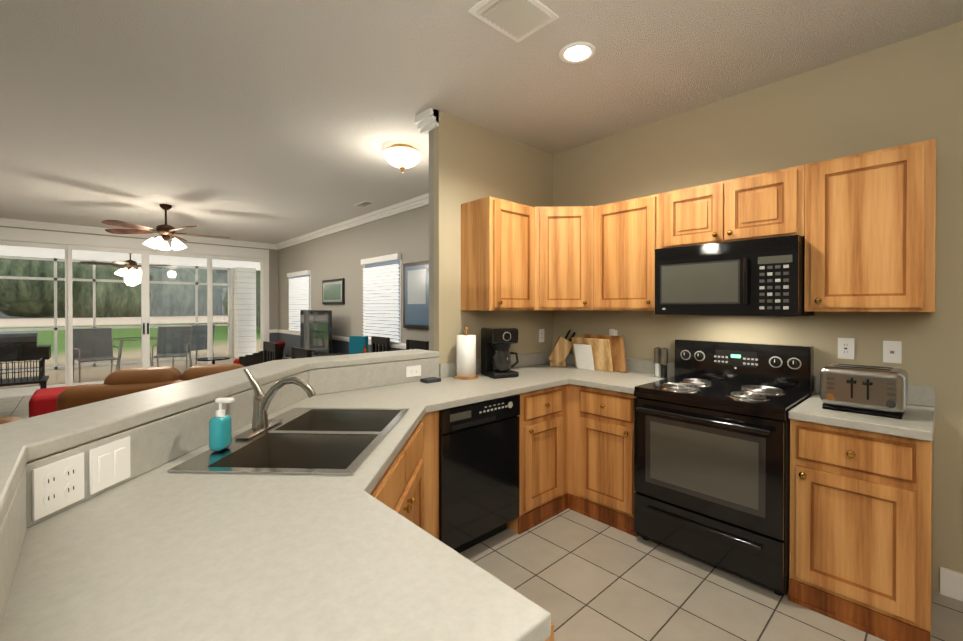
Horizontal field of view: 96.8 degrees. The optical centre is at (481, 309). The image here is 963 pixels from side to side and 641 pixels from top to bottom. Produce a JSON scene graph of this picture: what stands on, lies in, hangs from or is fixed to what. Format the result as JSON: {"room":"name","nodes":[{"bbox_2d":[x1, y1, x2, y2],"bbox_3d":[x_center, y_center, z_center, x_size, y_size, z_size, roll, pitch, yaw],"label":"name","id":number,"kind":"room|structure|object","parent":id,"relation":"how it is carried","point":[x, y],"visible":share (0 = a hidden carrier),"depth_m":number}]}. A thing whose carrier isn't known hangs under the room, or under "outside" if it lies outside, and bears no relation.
{"room":"kitchen","nodes":[
{"label":"kitchen","id":0,"kind":"room"},
{"bbox_2d":[0,226,277,342],"bbox_3d":[-6.252,-0.029,7.781,4.800,2.780,0.120,0,0,-43],"label":"wall","id":1,"kind":"structure","parent":0,"point":[273,290],"depth_m":9.28},
{"bbox_2d":[0,227,268,397],"bbox_3d":[-6.158,0.037,7.841,4.196,2.648,0.120,0,0,-43],"label":"sliding door","id":2,"kind":"structure","parent":1,"relation":"in","point":[68,242],"depth_m":7.64},
{"bbox_2d":[0,218,274,248],"bbox_3d":[-6.187,-1.363,7.702,4.620,0.109,0.070,0,0,-43],"label":"crown molding","id":3,"kind":"structure","parent":1,"relation":"attached to","point":[3,221],"depth_m":7.37},
{"bbox_2d":[26,357,438,463],"bbox_3d":[-0.410,0.868,1.611,2.038,1.060,2.120,0,0,-43],"label":"wall","id":4,"kind":"structure","parent":0,"point":[187,410],"depth_m":1.37},
{"bbox_2d":[32,452,83,520],"bbox_3d":[-1.003,0.416,1.018,0.008,0.115,0.116,0,0,2],"label":"electrical outlet","id":5,"kind":"object","parent":4,"relation":"attached to","point":[57,485],"visible":1,"depth_m":1.01},
{"bbox_2d":[89,436,130,494],"bbox_3d":[-0.998,0.415,1.153,0.009,0.115,0.116,0,0,2],"label":"light switch","id":6,"kind":"object","parent":4,"relation":"attached to","point":[109,464],"visible":1,"depth_m":1.14},
{"bbox_2d":[0,349,438,529],"bbox_3d":[-0.496,0.317,1.604,2.166,0.039,2.270,0,0,-43],"label":"bar","id":7,"kind":"object","parent":4,"relation":"on","point":[23,442],"visible":0.98,"depth_m":1.30},
{"bbox_2d":[406,365,420,376],"bbox_3d":[-0.449,0.405,2.831,0.115,0.070,0.008,0,0,-43],"label":"electrical outlet","id":8,"kind":"object","parent":4,"relation":"attached to","point":[412,371],"visible":1,"depth_m":2.83},
{"bbox_2d":[0,395,962,640],"bbox_3d":[-2.478,1.415,3.707,5.040,0.060,11.240,0,0,-43],"label":"floor","id":9,"kind":"structure","parent":0,"point":[577,576],"depth_m":2.11},
{"bbox_2d":[0,416,20,423],"bbox_3d":[-3.565,0.995,2.817,0.980,0.792,0.950,0,0,-31],"label":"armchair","id":10,"kind":"object","parent":9,"relation":"on","point":[6,419],"visible":0.04,"depth_m":2.72},
{"bbox_2d":[0,358,48,388],"bbox_3d":[-5.981,1.013,5.505,0.560,0.723,0.560,0,0,-43],"label":"basket","id":11,"kind":"object","parent":9,"relation":"on","point":[41,379],"visible":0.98,"depth_m":5.49},
{"bbox_2d":[57,363,244,410],"bbox_3d":[-2.664,0.934,3.884,1.500,0.900,0.950,0,0,-22],"label":"sofa","id":12,"kind":"object","parent":9,"relation":"on","point":[122,382],"visible":0.17,"depth_m":3.41},
{"bbox_2d":[29,386,71,417],"bbox_3d":[-4.886,1.157,5.020,0.550,0.440,0.700,0,0,-43],"label":"blanket","id":13,"kind":"object","parent":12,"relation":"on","point":[42,401],"visible":0.19,"depth_m":4.68},
{"bbox_2d":[196,357,229,363],"bbox_3d":[-4.999,1.130,7.979,0.540,0.460,0.540,0,0,-43],"label":"side table","id":14,"kind":"object","parent":9,"relation":"on","point":[213,359],"visible":0.5,"depth_m":7.93},
{"bbox_2d":[233,341,285,366],"bbox_3d":[-4.369,0.993,8.418,0.942,0.728,0.970,0,0,-43],"label":"wicker chair","id":15,"kind":"object","parent":9,"relation":"on","point":[250,360],"visible":0.33,"depth_m":7.97},
{"bbox_2d":[263,341,278,362],"bbox_3d":[-2.292,0.877,5.101,0.470,1.000,0.460,0,0,-43],"label":"dining chair","id":16,"kind":"object","parent":9,"relation":"on","point":[270,351],"visible":0.31,"depth_m":4.95},
{"bbox_2d":[291,347,311,358],"bbox_3d":[-1.648,0.881,4.403,0.470,1.000,0.460,0,0,-43],"label":"dining chair","id":17,"kind":"object","parent":9,"relation":"on","point":[297,352],"visible":0.15,"depth_m":4.24},
{"bbox_2d":[282,353,346,359],"bbox_3d":[-1.645,0.992,5.087,0.800,0.770,1.800,0,0,-43],"label":"dining table","id":18,"kind":"object","parent":9,"relation":"on","point":[320,355],"visible":0.04,"depth_m":5.67},
{"bbox_2d":[349,336,367,353],"bbox_3d":[-1.436,0.457,5.004,0.240,0.300,0.060,0,0,27],"label":"gift bag","id":19,"kind":"object","parent":18,"relation":"on","point":[357,344],"visible":0.57,"depth_m":4.97},
{"bbox_2d":[371,336,389,352],"bbox_3d":[-1.551,0.873,5.786,0.470,1.000,0.460,0,0,-43],"label":"dining chair","id":20,"kind":"object","parent":9,"relation":"on","point":[380,341],"visible":0.21,"depth_m":5.91},
{"bbox_2d":[370,412,438,539],"bbox_3d":[-0.631,0.960,1.709,1.112,0.876,1.112,0,0,-43],"label":"base cabinet","id":21,"kind":"object","parent":9,"relation":"on","point":[407,486],"depth_m":2.00},
{"bbox_2d":[0,435,550,640],"bbox_3d":[-0.570,0.435,0.948,0.660,0.182,1.307,0,0,-43],"label":"countertop","id":22,"kind":"structure","parent":21,"relation":"on","point":[150,549],"depth_m":0.80},
{"bbox_2d":[167,408,408,474],"bbox_3d":[-0.643,0.571,1.665,0.560,0.191,0.800,0,0,2],"label":"sink","id":23,"kind":"object","parent":22,"relation":"in","point":[331,441],"visible":0.65,"depth_m":1.64},
{"bbox_2d":[209,398,234,450],"bbox_3d":[-0.888,0.388,1.459,0.072,0.176,0.073,0,0,-43],"label":"soap bottle","id":24,"kind":"object","parent":23,"relation":"on","point":[220,431],"visible":1,"depth_m":1.44},
{"bbox_2d":[8,351,674,510],"bbox_3d":[-0.073,0.427,2.277,3.194,0.182,1.350,0,0,-43],"label":"countertop","id":25,"kind":"structure","parent":21,"relation":"on","point":[156,447],"depth_m":2.31},
{"bbox_2d":[235,368,315,438],"bbox_3d":[-0.836,0.353,1.692,0.270,0.244,0.270,0,0,-43],"label":"faucet","id":26,"kind":"object","parent":25,"relation":"on","point":[261,422],"visible":1,"depth_m":1.68},
{"bbox_2d":[420,377,440,382],"bbox_3d":[-0.336,0.465,2.835,0.110,0.021,0.080,0,0,-43],"label":"tray","id":27,"kind":"object","parent":25,"relation":"on","point":[430,380],"visible":0.86,"depth_m":2.81},
{"bbox_2d":[454,327,477,379],"bbox_3d":[-0.107,0.296,2.998,0.170,0.356,0.170,0,0,-43],"label":"paper towel","id":28,"kind":"object","parent":25,"relation":"on","point":[466,356],"visible":1,"depth_m":2.94},
{"bbox_2d":[481,327,518,378],"bbox_3d":[0.140,0.301,3.093,0.225,0.345,0.234,0,0,-25],"label":"coffee maker","id":29,"kind":"object","parent":25,"relation":"on","point":[496,342],"visible":1,"depth_m":3.01},
{"bbox_2d":[548,330,575,365],"bbox_3d":[0.678,0.318,3.618,0.228,0.305,0.110,0,0,5],"label":"knife block","id":30,"kind":"object","parent":25,"relation":"on","point":[560,351],"visible":0.94,"depth_m":3.57},
{"bbox_2d":[573,344,594,369],"bbox_3d":[0.809,0.371,3.375,0.060,0.203,0.160,0,0,-43],"label":"cutting board","id":31,"kind":"object","parent":25,"relation":"on","point":[584,356],"visible":0.94,"depth_m":3.37},
{"bbox_2d":[571,337,612,371],"bbox_3d":[0.865,0.346,3.359,0.076,0.252,0.340,0,0,-43],"label":"cutting board","id":32,"kind":"object","parent":25,"relation":"on","point":[601,354],"visible":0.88,"depth_m":3.30},
{"bbox_2d":[582,334,626,372],"bbox_3d":[0.950,0.333,3.328,0.075,0.279,0.360,0,0,-43],"label":"cutting board","id":33,"kind":"object","parent":25,"relation":"on","point":[617,349],"visible":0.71,"depth_m":3.23},
{"bbox_2d":[654,347,661,376],"bbox_3d":[1.257,0.368,3.047,0.049,0.212,0.050,0,0,-43],"label":"salt shaker","id":34,"kind":"object","parent":25,"relation":"on","point":[657,369],"visible":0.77,"depth_m":3.03},
{"bbox_2d":[660,348,667,378],"bbox_3d":[1.272,0.369,2.980,0.049,0.212,0.050,0,0,-43],"label":"pepper mill","id":35,"kind":"object","parent":25,"relation":"on","point":[663,358],"visible":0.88,"depth_m":2.96},
{"bbox_2d":[406,339,428,349],"bbox_3d":[-0.940,0.877,5.125,0.470,1.000,0.460,0,0,-43],"label":"dining chair","id":36,"kind":"object","parent":9,"relation":"on","point":[416,344],"visible":0.17,"depth_m":5.25},
{"bbox_2d":[439,394,519,552],"bbox_3d":[-0.181,0.956,2.651,0.604,0.872,0.604,0,0,-43],"label":"dishwasher","id":37,"kind":"object","parent":9,"relation":"on","point":[479,448],"visible":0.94,"depth_m":2.41},
{"bbox_2d":[507,384,567,533],"bbox_3d":[0.232,0.952,3.038,0.523,0.875,0.648,0,0,-43],"label":"base cabinet","id":38,"kind":"object","parent":9,"relation":"on","point":[543,475],"visible":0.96,"depth_m":2.81},
{"bbox_2d":[545,622,553,640],"bbox_3d":[-0.315,0.965,0.732,0.731,0.875,0.631,0,0,-43],"label":"base cabinet","id":39,"kind":"object","parent":9,"relation":"on","point":[551,638],"depth_m":0.72},
{"bbox_2d":[568,384,639,536],"bbox_3d":[0.785,0.951,3.226,0.648,0.875,1.124,0,0,-43],"label":"base cabinet","id":40,"kind":"object","parent":9,"relation":"on","point":[600,455],"visible":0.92,"depth_m":2.80},
{"bbox_2d":[634,339,813,595],"bbox_3d":[1.391,0.800,2.497,0.711,1.185,0.758,0,0,-43],"label":"range","id":41,"kind":"object","parent":9,"relation":"on","point":[712,457],"visible":1,"depth_m":2.31},
{"bbox_2d":[788,419,933,640],"bbox_3d":[1.847,0.957,2.076,0.648,0.875,0.470,0,0,-43],"label":"base cabinet","id":42,"kind":"object","parent":9,"relation":"on","point":[861,530],"visible":0.98,"depth_m":1.86},
{"bbox_2d":[788,376,934,440],"bbox_3d":[1.855,0.450,2.079,0.632,0.138,0.475,0,0,-43],"label":"countertop","id":43,"kind":"structure","parent":42,"relation":"on","point":[917,421],"depth_m":1.95},
{"bbox_2d":[820,363,907,418],"bbox_3d":[1.830,0.377,2.052,0.270,0.206,0.300,0,0,-43],"label":"toaster","id":44,"kind":"object","parent":43,"relation":"on","point":[872,390],"visible":1,"depth_m":1.97},
{"bbox_3d":[-2.762,1.075,7.119,0.500,0.580,1.360,0,0,-43],"label":"tv stand","id":45,"kind":"object","parent":9,"relation":"on","visible":0},
{"bbox_2d":[300,310,331,354],"bbox_3d":[-2.769,0.394,7.109,0.200,0.778,1.200,0,0,-43],"label":"tv","id":46,"kind":"object","parent":45,"relation":"on","point":[315,331],"visible":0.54,"depth_m":7.00},
{"bbox_2d":[0,0,962,243],"bbox_3d":[-2.478,-1.425,3.690,5.040,0.060,11.240,0,0,-43],"label":"ceiling","id":47,"kind":"structure","parent":0,"point":[270,121],"depth_m":2.63},
{"bbox_2d":[101,204,230,250],"bbox_3d":[-4.191,-1.110,5.767,1.416,0.594,1.446,0,0,-43],"label":"room ceiling fan","id":48,"kind":"object","parent":47,"relation":"hanging from","point":[165,231],"visible":1,"depth_m":5.67},
{"bbox_2d":[354,201,374,206],"bbox_3d":[-1.545,-1.401,5.656,0.140,0.009,0.320,0,0,-43],"label":"ceiling vent","id":49,"kind":"object","parent":47,"relation":"in","point":[364,203],"visible":1,"depth_m":5.62},
{"bbox_2d":[384,144,420,172],"bbox_3d":[-0.681,-1.290,3.691,0.320,0.210,0.320,0,0,-43],"label":"flush ceiling light","id":50,"kind":"object","parent":47,"relation":"attached to","point":[402,157],"visible":1,"depth_m":3.59},
{"bbox_2d":[468,0,558,42],"bbox_3d":[0.151,-1.377,1.994,0.340,0.014,0.260,0,0,-43],"label":"ceiling vent","id":51,"kind":"object","parent":47,"relation":"in","point":[517,21],"visible":1,"depth_m":2.00},
{"bbox_2d":[559,42,595,63],"bbox_3d":[0.517,-1.382,2.305,0.196,0.008,0.196,0,0,-43],"label":"recessed light","id":52,"kind":"object","parent":47,"relation":"in","point":[576,52],"visible":1,"depth_m":2.30},
{"bbox_2d":[429,111,552,363],"bbox_3d":[0.131,-0.003,3.468,1.280,2.780,0.120,0,0,-43],"label":"wall","id":53,"kind":"structure","parent":0,"point":[469,162],"depth_m":3.16},
{"bbox_2d":[415,112,438,133],"bbox_3d":[0.007,-1.338,3.476,1.261,0.109,0.071,0,0,-43],"label":"crown molding","id":54,"kind":"structure","parent":53,"relation":"attached to","point":[427,121],"depth_m":3.02},
{"bbox_2d":[461,196,534,310],"bbox_3d":[0.142,-0.385,3.149,0.470,0.774,0.354,0,0,-43],"label":"upper cabinet","id":55,"kind":"object","parent":53,"relation":"attached to","point":[497,254],"visible":1,"depth_m":3.02},
{"bbox_2d":[539,329,543,341],"bbox_3d":[0.528,0.225,3.747,0.070,0.115,0.008,0,0,-43],"label":"electrical outlet","id":56,"kind":"object","parent":53,"relation":"attached to","point":[541,335],"visible":1,"depth_m":3.74},
{"bbox_2d":[278,21,962,591],"bbox_3d":[-0.672,-0.015,5.368,0.120,2.780,11.240,0,0,-43],"label":"wall","id":57,"kind":"structure","parent":0,"point":[906,91],"depth_m":2.52},
{"bbox_2d":[287,270,310,331],"bbox_3d":[-3.593,-0.160,8.393,0.061,1.175,1.114,0,0,-43],"label":"living room window","id":58,"kind":"structure","parent":57,"relation":"in","point":[299,288],"depth_m":8.41},
{"bbox_2d":[322,278,344,303],"bbox_3d":[-2.518,-0.306,7.248,0.032,0.420,0.830,0,0,-43],"label":"picture","id":59,"kind":"object","parent":57,"relation":"attached to","point":[333,291],"visible":1,"depth_m":7.19},
{"bbox_2d":[276,329,414,348],"bbox_3d":[-1.956,0.473,6.648,0.032,0.070,7.380,0,0,-43],"label":"trim","id":60,"kind":"structure","parent":57,"relation":"attached to","point":[392,345],"depth_m":6.95},
{"bbox_2d":[275,193,428,249],"bbox_3d":[-1.970,-1.357,6.625,0.071,0.109,7.380,0,0,-43],"label":"crown molding","id":61,"kind":"structure","parent":57,"relation":"attached to","point":[422,200],"depth_m":6.39},
{"bbox_2d":[361,253,400,342],"bbox_3d":[-1.442,-0.156,6.065,0.061,1.195,1.034,0,0,-43],"label":"living room window","id":62,"kind":"structure","parent":57,"relation":"in","point":[382,296],"depth_m":6.01},
{"bbox_2d":[403,260,428,328],"bbox_3d":[-0.806,-0.185,5.393,0.037,0.840,0.620,0,0,-43],"label":"picture","id":63,"kind":"object","parent":57,"relation":"attached to","point":[415,295],"visible":0.76,"depth_m":5.38},
{"bbox_2d":[535,206,592,309],"bbox_3d":[0.624,-0.386,3.413,0.621,0.774,0.621,0,0,-43],"label":"upper cabinet","id":64,"kind":"object","parent":57,"relation":"attached to","point":[563,257],"visible":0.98,"depth_m":3.18},
{"bbox_2d":[593,193,660,310],"bbox_3d":[1.100,-0.384,3.095,0.354,0.774,0.515,0,0,-43],"label":"upper cabinet","id":65,"kind":"object","parent":57,"relation":"attached to","point":[626,238],"visible":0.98,"depth_m":2.99},
{"bbox_2d":[661,165,804,248],"bbox_3d":[1.536,-0.581,2.622,0.354,0.375,0.766,0,0,-43],"label":"upper cabinet","id":66,"kind":"object","parent":57,"relation":"attached to","point":[765,205],"visible":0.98,"depth_m":2.48},
{"bbox_2d":[655,235,813,315],"bbox_3d":[1.503,-0.178,2.595,0.441,0.422,0.754,0,0,-43],"label":"microwave","id":67,"kind":"object","parent":66,"relation":"attached to","point":[759,277],"visible":1,"depth_m":2.41},
{"bbox_2d":[838,338,853,358],"bbox_3d":[2.015,0.213,2.365,0.008,0.115,0.070,0,0,-43],"label":"electrical outlet","id":68,"kind":"object","parent":57,"relation":"attached to","point":[845,348],"visible":1,"depth_m":2.36},
{"bbox_2d":[804,139,936,311],"bbox_3d":[1.958,-0.379,2.167,0.354,0.774,0.473,0,0,-43],"label":"upper cabinet","id":69,"kind":"object","parent":57,"relation":"attached to","point":[870,231],"visible":1,"depth_m":2.05},
{"bbox_2d":[883,341,901,363],"bbox_3d":[2.142,0.219,2.230,0.007,0.115,0.070,0,0,-43],"label":"phone jack","id":70,"kind":"object","parent":57,"relation":"attached to","point":[892,351],"visible":1,"depth_m":2.23},
{"bbox_2d":[940,566,962,600],"bbox_3d":[2.628,1.332,1.705,0.015,0.130,1.090,0,0,-43],"label":"baseboard","id":71,"kind":"structure","parent":57,"relation":"attached to","point":[951,583],"depth_m":2.07},
{"label":"outside","id":72,"kind":"structure","parent":0,"visible":0},
{"bbox_2d":[0,357,238,388],"bbox_3d":[-7.686,1.395,9.120,6.900,0.075,3.780,0,0,-43],"label":"floor","id":73,"kind":"structure","parent":72,"point":[93,372],"depth_m":9.28},
{"bbox_2d":[0,332,50,385],"bbox_3d":[-8.153,0.874,7.309,1.100,0.980,0.600,0,0,-43],"label":"outdoor grill","id":74,"kind":"object","parent":73,"relation":"on","point":[28,345],"depth_m":7.28},
{"bbox_2d":[73,328,119,382],"bbox_3d":[-7.566,0.863,8.397,0.628,0.995,0.604,0,0,37],"label":"patio chair","id":75,"kind":"object","parent":73,"relation":"on","point":[78,352],"depth_m":8.50},
{"bbox_2d":[0,255,229,372],"bbox_3d":[-9.279,0.087,10.077,5.920,2.520,0.050,0,0,-43],"label":"screen","id":76,"kind":"object","parent":73,"relation":"on","point":[94,280],"depth_m":10.15},
{"bbox_2d":[112,337,156,369],"bbox_3d":[-7.801,0.995,9.610,1.020,0.714,1.020,0,0,-43],"label":"patio table","id":77,"kind":"object","parent":73,"relation":"on","point":[120,346],"depth_m":9.57},
{"bbox_2d":[152,326,190,369],"bbox_3d":[-6.583,0.858,9.101,0.604,0.995,0.628,0,0,-28],"label":"patio chair","id":78,"kind":"object","parent":73,"relation":"on","point":[176,330],"depth_m":9.30},
{"bbox_2d":[172,324,214,366],"bbox_3d":[-6.858,0.852,10.209,0.628,0.995,0.604,0,0,17],"label":"patio chair","id":79,"kind":"object","parent":73,"relation":"on","point":[198,346],"depth_m":10.05},
{"bbox_2d":[230,267,255,357],"bbox_3d":[-6.767,0.060,12.140,0.540,2.550,0.520,0,0,-43],"label":"post","id":80,"kind":"object","parent":73,"relation":"on","point":[245,305],"depth_m":11.99},
{"bbox_2d":[0,245,259,269],"bbox_3d":[-7.756,-1.207,9.179,6.900,0.080,3.975,0,0,-43],"label":"ceiling","id":81,"kind":"structure","parent":72,"point":[7,251],"depth_m":9.53},
{"bbox_2d":[80,253,168,276],"bbox_3d":[-6.937,-0.905,8.366,1.345,0.514,1.380,0,0,-43],"label":"ceiling fan","id":82,"kind":"object","parent":81,"relation":"hanging from","point":[126,263],"depth_m":8.31},
{"bbox_3d":[1.050,0.217,3.410,0.008,0.115,0.070,0,0,-43],"label":"electrical outlet","id":83,"kind":"object","parent":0,"visible":0},
{"bbox_2d":[609,329,614,335],"bbox_3d":[1.037,0.187,3.399,0.024,0.070,0.044,0,0,-43],"label":"outlet","id":84,"kind":"object","parent":83,"relation":"attached to","point":[611,332],"visible":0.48,"depth_m":3.39},
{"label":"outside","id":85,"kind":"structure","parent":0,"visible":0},
{"bbox_2d":[0,315,259,369],"bbox_3d":[-112.216,1.110,81.765,380.000,0.220,252.380,0,0,-43],"label":"lawn","id":86,"kind":"structure","parent":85,"point":[165,321],"depth_m":25.36},
{"bbox_2d":[0,258,259,325],"bbox_3d":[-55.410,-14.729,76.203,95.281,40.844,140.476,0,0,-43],"label":"tree","id":87,"kind":"object","parent":86,"relation":"on","point":[6,306],"depth_m":62.33}
]}

